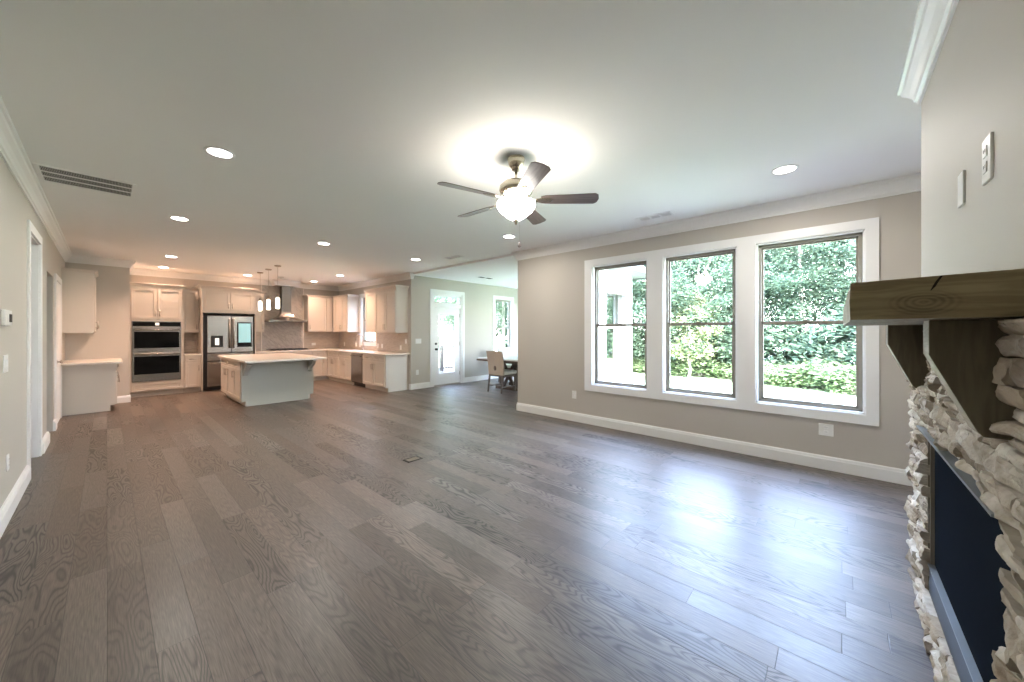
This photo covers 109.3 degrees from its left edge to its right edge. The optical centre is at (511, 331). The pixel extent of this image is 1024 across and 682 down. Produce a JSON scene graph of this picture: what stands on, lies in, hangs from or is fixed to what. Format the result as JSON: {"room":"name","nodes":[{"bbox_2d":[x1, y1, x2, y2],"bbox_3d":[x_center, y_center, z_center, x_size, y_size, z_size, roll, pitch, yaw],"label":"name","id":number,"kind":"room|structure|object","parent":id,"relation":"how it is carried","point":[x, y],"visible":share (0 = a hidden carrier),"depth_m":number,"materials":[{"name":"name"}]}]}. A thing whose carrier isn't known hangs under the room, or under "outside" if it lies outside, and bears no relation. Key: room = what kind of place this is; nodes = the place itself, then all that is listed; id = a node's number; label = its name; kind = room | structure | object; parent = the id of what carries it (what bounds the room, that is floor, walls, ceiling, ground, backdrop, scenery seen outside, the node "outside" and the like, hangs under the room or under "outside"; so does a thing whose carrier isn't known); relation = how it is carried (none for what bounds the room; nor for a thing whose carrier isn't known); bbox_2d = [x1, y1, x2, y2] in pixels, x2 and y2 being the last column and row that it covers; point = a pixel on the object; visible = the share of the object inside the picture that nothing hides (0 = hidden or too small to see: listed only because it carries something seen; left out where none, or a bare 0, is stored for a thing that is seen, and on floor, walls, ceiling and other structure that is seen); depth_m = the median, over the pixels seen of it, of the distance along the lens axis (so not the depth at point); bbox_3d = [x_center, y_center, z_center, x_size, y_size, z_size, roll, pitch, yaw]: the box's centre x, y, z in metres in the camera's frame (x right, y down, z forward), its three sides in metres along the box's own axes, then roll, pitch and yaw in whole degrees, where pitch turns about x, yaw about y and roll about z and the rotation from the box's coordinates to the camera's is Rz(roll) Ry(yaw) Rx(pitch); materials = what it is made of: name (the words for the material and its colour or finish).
{"room":"living room","nodes":[
{"label":"living room","id":0,"kind":"room"},
{"bbox_2d":[0,155,64,507],"bbox_3d":[-3.860,0.000,2.697,11.550,2.800,0.120,0,0,42],"label":"wall","id":1,"kind":"structure","parent":0,"point":[15,209],"depth_m":3.05,"materials":[{"name":"beige paint"}]},
{"bbox_2d":[1,309,11,325],"bbox_3d":[-3.749,-0.100,2.695,0.260,0.120,0.025,0,0,42],"label":"thermostat","id":2,"kind":"object","parent":1,"relation":"attached to","point":[6,315],"visible":1,"depth_m":2.63,"materials":[{"name":"white plastic"}]},
{"bbox_2d":[0,465,30,538],"bbox_3d":[-2.098,1.331,1.217,6.650,0.138,0.028,0,0,42],"label":"baseboard","id":3,"kind":"structure","parent":1,"relation":"attached to","point":[10,504],"depth_m":2.83,"materials":[{"name":"white paint"}]},
{"bbox_2d":[27,219,42,466],"bbox_3d":[-5.014,0.168,3.744,1.021,2.465,0.138,0,0,42],"label":"trim","id":4,"kind":"structure","parent":1,"relation":"attached to","point":[34,249],"depth_m":4.03,"materials":[{"name":"white paint"}]},
{"bbox_2d":[54,273,61,418],"bbox_3d":[-6.990,0.278,5.595,1.010,2.245,0.018,0,0,42],"label":"trim","id":5,"kind":"structure","parent":1,"relation":"attached to","point":[57,278],"depth_m":5.28,"materials":[{"name":"white paint"}]},
{"bbox_2d":[57,282,62,423],"bbox_3d":[-6.972,0.320,5.615,0.820,2.140,0.072,0,0,42],"label":"door","id":6,"kind":"structure","parent":1,"relation":"in","point":[59,361],"depth_m":5.58,"materials":[{"name":"white paint"}]},
{"bbox_2d":[61,267,98,332],"bbox_3d":[-7.631,-0.515,6.435,0.935,1.080,0.402,0,0,42],"label":"upper cabinet","id":7,"kind":"object","parent":1,"relation":"attached to","point":[78,285],"visible":0.99,"depth_m":6.14,"materials":[{"name":"beige paint"}]},
{"bbox_2d":[0,96,414,290],"bbox_3d":[-2.511,-1.330,5.221,12.610,0.140,5.440,0,0,42],"label":"trim","id":8,"kind":"structure","parent":1,"relation":"attached to","point":[13,153],"depth_m":4.96,"materials":[{"name":"white paint"}]},
{"bbox_2d":[65,262,129,395],"bbox_3d":[-8.391,0.000,7.306,1.350,2.800,0.920,0,0,42],"label":"wall","id":9,"kind":"structure","parent":0,"point":[112,338],"depth_m":7.00,"materials":[{"name":"beige paint"}]},
{"bbox_2d":[130,275,338,331],"bbox_3d":[-6.959,0.000,9.811,0.140,2.800,4.722,0,0,42],"label":"wall","id":10,"kind":"structure","parent":0,"point":[189,283],"depth_m":9.00,"materials":[{"name":"beige paint"}]},
{"bbox_2d":[184,333,196,352],"bbox_3d":[-7.801,0.275,8.760,0.008,0.490,0.298,0,0,42],"label":"tile backsplash","id":11,"kind":"structure","parent":10,"relation":"attached to","point":[190,339],"depth_m":8.78,"materials":[{"name":"tile"}]},
{"bbox_2d":[184,288,198,332],"bbox_3d":[-7.666,-0.495,8.640,0.360,1.050,0.295,0,0,42],"label":"upper cabinet","id":12,"kind":"object","parent":10,"relation":"attached to","point":[191,295],"visible":0.72,"depth_m":8.56,"materials":[{"name":"beige paint"}]},
{"bbox_2d":[256,291,265,331],"bbox_3d":[-6.744,-0.525,9.654,0.380,1.070,0.305,0,0,42],"label":"upper cabinet","id":13,"kind":"object","parent":10,"relation":"attached to","point":[259,294],"visible":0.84,"depth_m":9.56,"materials":[{"name":"beige paint"}]},
{"bbox_2d":[262,285,302,350],"bbox_3d":[-6.463,-0.370,10.251,0.010,1.780,1.040,0,0,42],"label":"backsplash","id":14,"kind":"structure","parent":10,"relation":"attached to","point":[276,335],"depth_m":10.22,"materials":[{"name":"tile"}]},
{"bbox_2d":[264,286,307,322],"bbox_3d":[-6.266,-0.757,10.091,0.488,0.995,0.935,0,0,42],"label":"range hood","id":15,"kind":"object","parent":10,"relation":"attached to","point":[285,315],"visible":1,"depth_m":10.08,"materials":[{"name":"metal"}]},
{"bbox_2d":[302,295,331,331],"bbox_3d":[-5.755,-0.522,10.758,0.380,1.065,0.730,0,0,42],"label":"upper cabinet","id":16,"kind":"object","parent":10,"relation":"attached to","point":[317,308],"visible":1,"depth_m":10.62,"materials":[{"name":"beige paint"}]},
{"bbox_2d":[339,275,415,388],"bbox_3d":[-3.877,0.000,10.118,4.040,2.800,0.150,0,0,42],"label":"wall","id":17,"kind":"structure","parent":0,"point":[411,283],"depth_m":8.79,"materials":[{"name":"beige paint"}]},
{"bbox_2d":[256,332,408,352],"bbox_3d":[-4.738,0.260,9.217,3.960,0.520,2.342,0,0,42],"label":"backsplash","id":18,"kind":"structure","parent":17,"relation":"attached to","point":[391,342],"depth_m":10.68,"materials":[{"name":"tile"}]},
{"bbox_2d":[332,294,359,331],"bbox_3d":[-4.896,-0.520,10.666,1.070,1.070,0.380,0,0,42],"label":"upper cabinet","id":19,"kind":"object","parent":17,"relation":"attached to","point":[345,306],"visible":1,"depth_m":10.42,"materials":[{"name":"beige paint"}]},
{"bbox_2d":[359,293,376,345],"bbox_3d":[-4.026,-0.338,10.139,0.990,1.475,0.018,0,0,42],"label":"trim","id":20,"kind":"structure","parent":17,"relation":"attached to","point":[361,295],"depth_m":10.41,"materials":[{"name":"white paint"}]},
{"bbox_2d":[361,297,374,342],"bbox_3d":[-3.970,-0.338,10.201,0.810,1.295,0.150,0,0,42],"label":"window","id":21,"kind":"structure","parent":17,"relation":"in","point":[363,333],"depth_m":10.43,"materials":[{"name":"white paint"}]},
{"bbox_2d":[363,285,408,332],"bbox_3d":[-3.194,-0.532,9.141,1.590,1.125,0.380,0,0,42],"label":"upper cabinet","id":22,"kind":"object","parent":17,"relation":"attached to","point":[386,307],"visible":1,"depth_m":8.79,"materials":[{"name":"beige paint"}]},
{"bbox_2d":[0,0,920,285],"bbox_3d":[-3.026,-1.500,4.640,12.900,0.200,6.872,0,0,42],"label":"ceiling","id":23,"kind":"structure","parent":0,"point":[342,121],"depth_m":2.32,"materials":[{"name":"paint"}]},
{"bbox_2d":[33,163,136,197],"bbox_3d":[-3.961,-1.396,3.401,0.520,0.008,0.602,0,0,42],"label":"ceiling vent","id":24,"kind":"object","parent":23,"relation":"in","point":[45,173],"visible":1,"depth_m":3.37,"materials":[{"name":"metal"}]},
{"bbox_2d":[203,146,235,158],"bbox_3d":[-2.287,-1.397,2.842,0.198,0.007,0.198,0,0,42],"label":"recessed light","id":25,"kind":"object","parent":23,"relation":"in","point":[218,152],"visible":1,"depth_m":2.83,"materials":[{"name":"white paint"}]},
{"bbox_2d":[437,154,598,246],"bbox_3d":[-0.006,-1.045,2.962,1.224,0.710,1.263,0,0,42],"label":"ceiling fan","id":26,"kind":"object","parent":23,"relation":"hanging from","point":[515,204],"visible":1,"depth_m":2.85,"materials":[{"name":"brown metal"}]},
{"bbox_2d":[635,211,674,221],"bbox_3d":[1.735,-1.396,4.408,0.420,0.008,0.160,0,0,42],"label":"ceiling vent","id":27,"kind":"object","parent":23,"relation":"in","point":[668,213],"visible":1,"depth_m":4.40,"materials":[{"name":"metal"}]},
{"bbox_2d":[771,164,798,174],"bbox_3d":[2.357,-1.397,3.139,0.198,0.007,0.198,0,0,42],"label":"recessed light","id":28,"kind":"object","parent":23,"relation":"in","point":[785,169],"visible":1,"depth_m":3.13,"materials":[{"name":"white paint"}]},
{"bbox_2d":[413,254,517,288],"bbox_3d":[0.317,-1.480,9.231,3.690,0.240,4.428,0,0,42],"label":"ceiling","id":29,"kind":"structure","parent":0,"point":[504,269],"depth_m":8.37,"materials":[{"name":"paint"}]},
{"bbox_2d":[0,366,933,681],"bbox_3d":[-1.548,1.550,6.289,12.900,0.300,11.300,0,0,42],"label":"floor","id":30,"kind":"structure","parent":0,"point":[205,536],"depth_m":2.32,"materials":[{"name":"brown wood"}]},
{"bbox_2d":[62,364,119,415],"bbox_3d":[-7.563,0.978,6.545,0.879,0.845,0.658,0,0,42],"label":"base cabinet","id":31,"kind":"object","parent":30,"relation":"on","point":[85,388],"visible":0.81,"depth_m":6.22,"materials":[{"name":"beige paint"}]},
{"bbox_2d":[61,358,122,365],"bbox_3d":[-7.459,0.537,6.471,1.147,0.035,0.690,0,0,42],"label":"countertop","id":32,"kind":"structure","parent":31,"relation":"on","point":[110,360],"depth_m":6.29,"materials":[{"name":"stone"}]},
{"bbox_2d":[130,282,186,397],"bbox_3d":[-7.927,0.180,8.124,0.660,2.440,0.913,0,0,42],"label":"tall cabinet","id":33,"kind":"object","parent":30,"relation":"on","point":[148,301],"visible":0.97,"depth_m":7.92,"materials":[{"name":"beige paint"}]},
{"bbox_2d":[132,321,180,382],"bbox_3d":[-7.907,0.427,8.069,0.653,1.295,0.773,0,0,42],"label":"double oven","id":34,"kind":"object","parent":33,"relation":"in","point":[156,345],"visible":1,"depth_m":7.88,"materials":[{"name":"silver metal"}]},
{"bbox_2d":[183,355,200,392],"bbox_3d":[-7.552,0.978,8.538,0.654,0.845,0.295,0,0,42],"label":"base cabinet","id":35,"kind":"object","parent":30,"relation":"on","point":[192,364],"visible":0.93,"depth_m":8.35,"materials":[{"name":"beige paint"}]},
{"bbox_2d":[194,284,258,391],"bbox_3d":[-7.082,0.158,9.029,0.710,2.485,1.158,0,0,42],"label":"tall cabinet","id":36,"kind":"object","parent":30,"relation":"on","point":[213,299],"visible":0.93,"depth_m":8.76,"materials":[{"name":"beige paint"}]},
{"bbox_2d":[203,315,252,390],"bbox_3d":[-7.044,0.495,8.983,0.758,1.770,0.975,0,0,42],"label":"refrigerator","id":37,"kind":"object","parent":30,"relation":"on","point":[222,334],"visible":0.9,"depth_m":8.64,"materials":[{"name":"silver metal"}]},
{"bbox_2d":[218,353,326,406],"bbox_3d":[-5.062,0.960,7.609,2.345,0.880,1.365,0,0,42],"label":"kitchen island","id":38,"kind":"object","parent":30,"relation":"on","point":[247,379],"visible":1,"depth_m":7.15,"materials":[{"name":"beige paint"}]},
{"bbox_2d":[256,351,311,354],"bbox_3d":[-6.296,0.978,9.940,0.654,0.845,1.330,0,0,42],"label":"base cabinet","id":39,"kind":"object","parent":30,"relation":"on","point":[304,352],"visible":0.09,"depth_m":10.01,"materials":[{"name":"beige paint"}]},
{"bbox_2d":[256,348,409,355],"bbox_3d":[-4.722,0.537,9.194,3.995,0.035,2.330,0,0,42],"label":"countertop","id":40,"kind":"structure","parent":39,"relation":"on","point":[371,352],"depth_m":9.44,"materials":[{"name":"stone"}]},
{"bbox_2d":[312,351,328,380],"bbox_3d":[-5.522,0.978,10.804,0.654,0.845,0.980,0,0,42],"label":"base cabinet","id":41,"kind":"object","parent":30,"relation":"on","point":[320,367],"visible":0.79,"depth_m":10.42,"materials":[{"name":"beige paint"}]},
{"bbox_2d":[327,351,340,381],"bbox_3d":[-4.889,0.978,10.469,0.835,0.845,0.654,0,0,42],"label":"base cabinet","id":42,"kind":"object","parent":30,"relation":"on","point":[332,356],"visible":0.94,"depth_m":10.23,"materials":[{"name":"beige paint"}]},
{"bbox_2d":[339,352,353,384],"bbox_3d":[-4.284,0.978,9.926,0.780,0.845,0.654,0,0,42],"label":"base cabinet","id":43,"kind":"object","parent":30,"relation":"on","point":[344,357],"visible":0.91,"depth_m":9.71,"materials":[{"name":"beige paint"}]},
{"bbox_2d":[350,353,364,386],"bbox_3d":[-3.771,0.980,9.449,0.606,0.840,0.661,0,0,42],"label":"dishwasher","id":44,"kind":"object","parent":30,"relation":"on","point":[356,359],"visible":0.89,"depth_m":9.23,"materials":[{"name":"silver metal"}]},
{"bbox_2d":[363,354,407,391],"bbox_3d":[-3.120,0.978,8.880,1.110,0.845,0.650,0,0,42],"label":"base cabinet","id":45,"kind":"object","parent":30,"relation":"on","point":[382,373],"visible":0.99,"depth_m":8.57,"materials":[{"name":"beige paint"}]},
{"bbox_2d":[477,355,517,390],"bbox_3d":[0.262,1.018,9.132,1.340,0.765,1.890,0,0,42],"label":"dining table","id":46,"kind":"object","parent":30,"relation":"on","point":[509,359],"visible":0.32,"depth_m":8.67,"materials":[{"name":"wood"}]},
{"bbox_2d":[486,351,516,393],"bbox_3d":[-0.244,0.926,8.493,0.490,0.952,0.556,0,0,42],"label":"dining chair","id":47,"kind":"object","parent":30,"relation":"on","point":[495,359],"visible":1,"depth_m":8.33,"materials":[{"name":"beige fabric"}]},
{"bbox_2d":[904,319,1023,681],"bbox_3d":[1.591,0.686,1.314,0.073,1.436,1.928,0,0,42],"label":"fireplace","id":48,"kind":"object","parent":30,"relation":"on","point":[965,511],"visible":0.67,"depth_m":1.21,"materials":[{"name":"stone"}]},
{"bbox_2d":[843,269,1023,439],"bbox_3d":[1.498,0.064,1.398,0.324,0.403,1.418,0,0,42],"label":"mantel shelf","id":49,"kind":"object","parent":48,"relation":"attached to","point":[950,322],"visible":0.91,"depth_m":0.92,"materials":[{"name":"brown wood"}]},
{"bbox_2d":[416,276,517,382],"bbox_3d":[-0.951,-0.050,10.469,0.150,2.900,4.278,0,0,42],"label":"wall","id":50,"kind":"structure","parent":0,"point":[478,297],"depth_m":10.13,"materials":[{"name":"beige paint"}]},
{"bbox_2d":[433,293,461,386],"bbox_3d":[-1.727,0.207,9.573,0.188,2.385,0.952,0,0,42],"label":"door","id":51,"kind":"structure","parent":50,"relation":"in","point":[439,308],"depth_m":9.60,"materials":[{"name":"white paint"}]},
{"bbox_2d":[430,289,464,386],"bbox_3d":[-1.678,0.164,9.529,0.020,2.473,1.128,0,0,42],"label":"trim","id":52,"kind":"structure","parent":50,"relation":"attached to","point":[432,291],"depth_m":9.43,"materials":[{"name":"white paint"}]},
{"bbox_2d":[409,375,497,389],"bbox_3d":[0.236,1.331,9.193,3.460,0.138,4.294,0,0,42],"label":"baseboard","id":53,"kind":"structure","parent":50,"relation":"attached to","point":[482,377],"depth_m":10.00,"materials":[{"name":"white paint"}]},
{"bbox_2d":[493,295,513,354],"bbox_3d":[-0.253,-0.092,11.119,0.020,1.965,0.918,0,0,42],"label":"trim","id":54,"kind":"structure","parent":50,"relation":"attached to","point":[494,296],"depth_m":11.13,"materials":[{"name":"white paint"}]},
{"bbox_2d":[495,299,511,354],"bbox_3d":[-0.317,-0.092,11.176,0.150,1.785,0.738,0,0,42],"label":"window","id":55,"kind":"structure","parent":50,"relation":"in","point":[509,328],"depth_m":11.40,"materials":[{"name":"white paint"}]},
{"bbox_2d":[606,292,617,362],"bbox_3d":[1.745,-0.050,10.824,3.390,2.900,0.150,0,0,42],"label":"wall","id":56,"kind":"structure","parent":0,"point":[616,295],"depth_m":9.77,"materials":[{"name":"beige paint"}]},
{"bbox_2d":[606,293,614,361],"bbox_3d":[2.408,-0.092,10.117,1.010,1.875,0.018,0,0,42],"label":"trim","id":57,"kind":"structure","parent":56,"relation":"attached to","point":[612,293],"depth_m":9.82,"materials":[{"name":"white paint"}]},
{"bbox_2d":[599,270,631,383],"bbox_3d":[1.700,0.125,8.107,0.170,3.250,4.298,0,0,42],"label":"wall","id":58,"kind":"structure","parent":0,"point":[606,277],"depth_m":9.17,"materials":[{"name":"white"}]},
{"bbox_2d":[601,285,627,369],"bbox_3d":[2.513,-0.092,8.894,0.150,1.965,1.380,0,0,42],"label":"window","id":59,"kind":"structure","parent":58,"relation":"in","point":[624,295],"depth_m":8.88,"materials":[{"name":"white paint"}]},
{"bbox_2d":[608,268,645,278],"bbox_3d":[0.589,-1.480,9.512,4.580,0.040,4.608,0,0,42],"label":"soffit","id":60,"kind":"structure","parent":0,"point":[635,275],"depth_m":9.14,"materials":[{"name":"grey paint"}]},
{"bbox_2d":[518,191,920,468],"bbox_3d":[2.136,0.000,4.728,5.330,2.800,0.150,0,0,42],"label":"wall","id":61,"kind":"structure","parent":0,"point":[550,287],"depth_m":4.37,"materials":[{"name":"beige paint"}]},
{"bbox_2d":[592,259,646,390],"bbox_3d":[1.571,-0.092,5.236,0.840,1.785,0.150,0,0,42],"label":"window","id":62,"kind":"structure","parent":61,"relation":"in","point":[595,269],"depth_m":5.44,"materials":[{"name":"white paint"}]},
{"bbox_2d":[663,247,736,399],"bbox_3d":[2.347,-0.092,4.540,0.835,1.785,0.150,0,0,42],"label":"window","id":63,"kind":"structure","parent":61,"relation":"in","point":[667,260],"depth_m":4.56,"materials":[{"name":"white paint"}]},
{"bbox_2d":[516,402,912,485],"bbox_3d":[1.450,1.331,4.087,5.196,0.138,2.022,0,0,42],"label":"baseboard","id":64,"kind":"structure","parent":61,"relation":"attached to","point":[873,471],"depth_m":4.16,"materials":[{"name":"white paint"}]},
{"bbox_2d":[584,217,878,425],"bbox_3d":[2.286,-0.091,4.480,3.161,1.973,0.020,0,0,42],"label":"trim","id":65,"kind":"structure","parent":61,"relation":"attached to","point":[746,246],"depth_m":4.14,"materials":[{"name":"white paint"}]},
{"bbox_2d":[756,229,864,414],"bbox_3d":[3.122,-0.092,3.845,0.882,1.785,0.150,0,0,42],"label":"window","id":66,"kind":"structure","parent":61,"relation":"in","point":[859,235],"depth_m":3.79,"materials":[{"name":"white paint"}]},
{"bbox_2d":[819,423,833,436],"bbox_3d":[3.184,0.997,3.682,0.115,0.120,0.010,0,0,42],"label":"outlet","id":67,"kind":"object","parent":61,"relation":"attached to","point":[824,429],"visible":1,"depth_m":3.68,"materials":[{"name":"white plastic"}]},
{"bbox_2d":[921,0,1023,318],"bbox_3d":[1.844,0.000,1.087,0.605,2.800,1.920,0,0,42],"label":"wall","id":68,"kind":"structure","parent":0,"point":[975,89],"depth_m":1.22,"materials":[{"name":"beige paint"}]},
{"bbox_2d":[511,0,958,260],"bbox_3d":[0.246,-1.330,2.797,5.266,0.140,5.510,0,0,42],"label":"trim","id":69,"kind":"structure","parent":68,"relation":"attached to","point":[933,18],"depth_m":3.50,"materials":[{"name":"white paint"}]},
{"bbox_2d":[958,170,965,207],"bbox_3d":[1.661,-0.525,1.341,0.007,0.120,0.075,0,0,42],"label":"light switch","id":70,"kind":"object","parent":68,"relation":"attached to","point":[962,177],"visible":1,"depth_m":1.33,"materials":[{"name":"white plastic"}]},
{"bbox_2d":[982,132,993,185],"bbox_3d":[1.450,-0.525,1.109,0.010,0.135,0.085,0,0,42],"label":"outlet","id":71,"kind":"object","parent":68,"relation":"attached to","point":[988,143],"visible":1,"depth_m":1.09,"materials":[{"name":"white plastic"}]},
{"bbox_3d":[-2.045,1.590,11.461,2.745,0.320,4.260,0,0,42],"label":"deck","id":72,"kind":"object","parent":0,"visible":0},
{"bbox_2d":[439,345,453,370],"bbox_3d":[-2.974,0.955,12.294,0.090,0.950,4.260,0,0,42],"label":"deck railing","id":73,"kind":"object","parent":72,"relation":"on","point":[442,367],"visible":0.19,"depth_m":12.89,"materials":[{"name":"white wood"}]},
{"label":"outside","id":74,"kind":"structure","parent":0,"visible":0},
{"bbox_2d":[439,339,855,405],"bbox_3d":[17.590,1.850,34.608,100.000,0.200,64.978,0,0,42],"label":"lawn","id":75,"kind":"structure","parent":74,"point":[703,383],"depth_m":11.15,"materials":[{"name":"green plant"}]},
{"bbox_2d":[435,296,501,363],"bbox_3d":[-3.496,-2.127,19.641,6.118,7.766,5.944,0,0,39],"label":"tree","id":76,"kind":"object","parent":75,"relation":"on","point":[450,319],"visible":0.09,"depth_m":19.32,"materials":[{"name":"green plant"}]},
{"bbox_2d":[435,296,507,341],"bbox_3d":[-1.957,-2.704,16.512,5.322,8.926,5.317,0,0,38],"label":"tree","id":77,"kind":"object","parent":75,"relation":"on","point":[445,299],"visible":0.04,"depth_m":16.13,"materials":[{"name":"green plant"}]},
{"bbox_2d":[495,302,507,346],"bbox_3d":[-0.700,-2.854,17.692,4.016,9.222,3.703,0,0,-15],"label":"tree","id":78,"kind":"object","parent":75,"relation":"on","point":[503,322],"visible":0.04,"depth_m":17.62,"materials":[{"name":"green plant"}]},
{"bbox_2d":[495,324,507,348],"bbox_3d":[0.515,0.556,19.568,3.594,3.050,3.569,0,0,-1],"label":"shrub","id":79,"kind":"object","parent":75,"relation":"on","point":[497,334],"visible":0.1,"depth_m":19.34,"materials":[{"name":"green plant"}]},
{"bbox_2d":[606,317,644,357],"bbox_3d":[4.701,0.576,17.058,3.511,3.000,3.536,0,0,-43],"label":"shrub","id":80,"kind":"object","parent":75,"relation":"on","point":[608,345],"visible":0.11,"depth_m":16.09,"materials":[{"name":"green plant"}]},
{"bbox_2d":[606,265,645,347],"bbox_3d":[4.797,-2.478,16.692,5.051,8.471,5.047,0,0,-18],"label":"tree","id":81,"kind":"object","parent":75,"relation":"on","point":[633,290],"visible":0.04,"depth_m":15.99,"materials":[{"name":"green plant"}]},
{"bbox_2d":[632,357,644,372],"bbox_3d":[5.693,1.448,15.312,1.709,0.731,1.712,0,0,6],"label":"shrub","id":82,"kind":"object","parent":75,"relation":"on","point":[641,365],"visible":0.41,"depth_m":15.29,"materials":[{"name":"green plant"}]},
{"bbox_2d":[632,314,692,371],"bbox_3d":[6.434,0.514,16.414,3.721,3.157,3.695,0,0,-38],"label":"shrub","id":83,"kind":"object","parent":75,"relation":"on","point":[633,327],"visible":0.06,"depth_m":15.95,"materials":[{"name":"green plant"}]},
{"bbox_2d":[606,257,731,366],"bbox_3d":[5.868,-2.085,14.465,5.879,7.681,6.051,0,0,-21],"label":"tree","id":84,"kind":"object","parent":75,"relation":"on","point":[675,277],"visible":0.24,"depth_m":13.16,"materials":[{"name":"green plant"}]},
{"bbox_2d":[670,360,702,376],"bbox_3d":[6.715,1.449,14.250,1.705,0.729,1.702,0,0,-34],"label":"shrub","id":85,"kind":"object","parent":75,"relation":"on","point":[683,368],"visible":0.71,"depth_m":13.98,"materials":[{"name":"green plant"}]},
{"bbox_2d":[670,287,724,377],"bbox_3d":[6.729,0.034,13.705,2.729,3.446,2.698,0,0,-18],"label":"young tree","id":86,"kind":"object","parent":75,"relation":"on","point":[693,336],"visible":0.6,"depth_m":13.23,"materials":[{"name":"green plant"}]},
{"bbox_2d":[674,355,731,378],"bbox_3d":[7.438,1.327,14.190,2.399,1.025,2.395,0,0,36],"label":"shrub","id":87,"kind":"object","parent":75,"relation":"on","point":[704,370],"visible":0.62,"depth_m":13.66,"materials":[{"name":"green plant"}]},
{"bbox_2d":[641,255,766,376],"bbox_3d":[7.511,-1.272,14.064,4.768,6.052,4.632,0,0,23],"label":"tree","id":88,"kind":"object","parent":75,"relation":"on","point":[713,259],"visible":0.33,"depth_m":13.24,"materials":[{"name":"green plant"}]},
{"bbox_2d":[701,361,731,378],"bbox_3d":[8.030,1.449,13.656,1.708,0.730,1.706,0,0,3],"label":"shrub","id":89,"kind":"object","parent":75,"relation":"on","point":[725,364],"visible":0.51,"depth_m":13.41,"materials":[{"name":"green plant"}]},
{"bbox_2d":[702,310,797,374],"bbox_3d":[8.650,0.640,13.399,3.319,2.836,3.343,0,0,2],"label":"shrub","id":90,"kind":"object","parent":75,"relation":"on","point":[727,351],"visible":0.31,"depth_m":13.06,"materials":[{"name":"green plant"}]},
{"bbox_2d":[692,251,812,347],"bbox_3d":[10.784,-1.821,17.371,5.474,7.152,5.634,0,0,24],"label":"tree","id":91,"kind":"object","parent":75,"relation":"on","point":[767,251],"visible":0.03,"depth_m":16.54,"materials":[{"name":"green plant"}]},
{"bbox_2d":[674,241,849,360],"bbox_3d":[9.568,-2.016,14.511,5.773,7.543,5.943,0,0,44],"label":"tree","id":92,"kind":"object","parent":75,"relation":"on","point":[791,279],"visible":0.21,"depth_m":12.83,"materials":[{"name":"green plant"}]},
{"bbox_2d":[764,362,803,386],"bbox_3d":[8.492,1.429,11.972,1.820,0.779,1.823,0,0,-41],"label":"shrub","id":93,"kind":"object","parent":75,"relation":"on","point":[766,374],"visible":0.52,"depth_m":11.58,"materials":[{"name":"green plant"}]},
{"bbox_2d":[716,240,855,358],"bbox_3d":[11.790,-2.082,15.927,6.047,7.676,5.875,0,0,30],"label":"tree","id":94,"kind":"object","parent":75,"relation":"on","point":[824,307],"visible":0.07,"depth_m":14.60,"materials":[{"name":"green plant"}]},
{"bbox_2d":[764,362,823,387],"bbox_3d":[9.118,1.386,11.587,2.067,0.883,2.063,0,0,25],"label":"shrub","id":95,"kind":"object","parent":75,"relation":"on","point":[809,379],"visible":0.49,"depth_m":11.33,"materials":[{"name":"green plant"}]},
{"bbox_2d":[764,313,837,380],"bbox_3d":[10.036,0.675,13.119,3.237,2.747,3.215,0,0,-23],"label":"shrub","id":96,"kind":"object","parent":75,"relation":"on","point":[775,360],"visible":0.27,"depth_m":12.59,"materials":[{"name":"green plant"}]},
{"bbox_2d":[767,328,850,366],"bbox_3d":[10.169,0.911,12.324,2.527,2.144,2.509,0,0,26],"label":"shrub","id":97,"kind":"object","parent":75,"relation":"on","point":[825,336],"visible":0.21,"depth_m":11.83,"materials":[{"name":"green plant"}]},
{"bbox_2d":[764,241,855,332],"bbox_3d":[10.718,-2.791,13.126,3.652,9.096,3.960,0,0,-25],"label":"tree","id":98,"kind":"object","parent":75,"relation":"on","point":[776,251],"visible":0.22,"depth_m":13.14,"materials":[{"name":"green plant"}]},
{"bbox_2d":[767,358,854,391],"bbox_3d":[9.448,1.314,11.071,2.472,1.056,2.468,0,0,-26],"label":"shrub","id":99,"kind":"object","parent":75,"relation":"on","point":[836,363],"visible":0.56,"depth_m":10.82,"materials":[{"name":"green plant"}]},
{"bbox_2d":[776,303,855,382],"bbox_3d":[10.418,0.498,11.284,3.769,3.198,3.742,0,0,-21],"label":"shrub","id":100,"kind":"object","parent":75,"relation":"on","point":[843,332],"visible":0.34,"depth_m":11.47,"materials":[{"name":"green plant"}]},
{"bbox_2d":[790,239,855,344],"bbox_3d":[11.769,-1.882,11.941,4.336,7.278,4.340,0,0,33],"label":"tree","id":101,"kind":"object","parent":75,"relation":"on","point":[838,300],"visible":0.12,"depth_m":12.17,"materials":[{"name":"green plant"}]},
{"bbox_2d":[801,362,855,394],"bbox_3d":[9.686,1.329,10.266,2.391,1.022,2.387,0,0,30],"label":"shrub","id":102,"kind":"object","parent":75,"relation":"on","point":[849,376],"visible":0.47,"depth_m":10.16,"materials":[{"name":"green plant"}]},
{"bbox_2d":[829,332,855,369],"bbox_3d":[10.783,0.749,10.069,2.993,2.557,3.014,0,0,28],"label":"shrub","id":103,"kind":"object","parent":75,"relation":"on","point":[853,348],"visible":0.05,"depth_m":10.57,"materials":[{"name":"green plant"}]},
{"bbox_3d":[0.610,-2.250,9.520,4.600,1.300,4.648,0,0,42],"label":"roof wing","id":104,"kind":"structure","parent":0,"visible":0},
{"bbox_2d":[624,266,645,279],"bbox_3d":[0.631,-1.520,9.514,4.640,0.160,4.668,0,0,42],"label":"gutter","id":105,"kind":"object","parent":104,"relation":"attached to","point":[640,269],"depth_m":8.77,"materials":[{"name":"white metal"}]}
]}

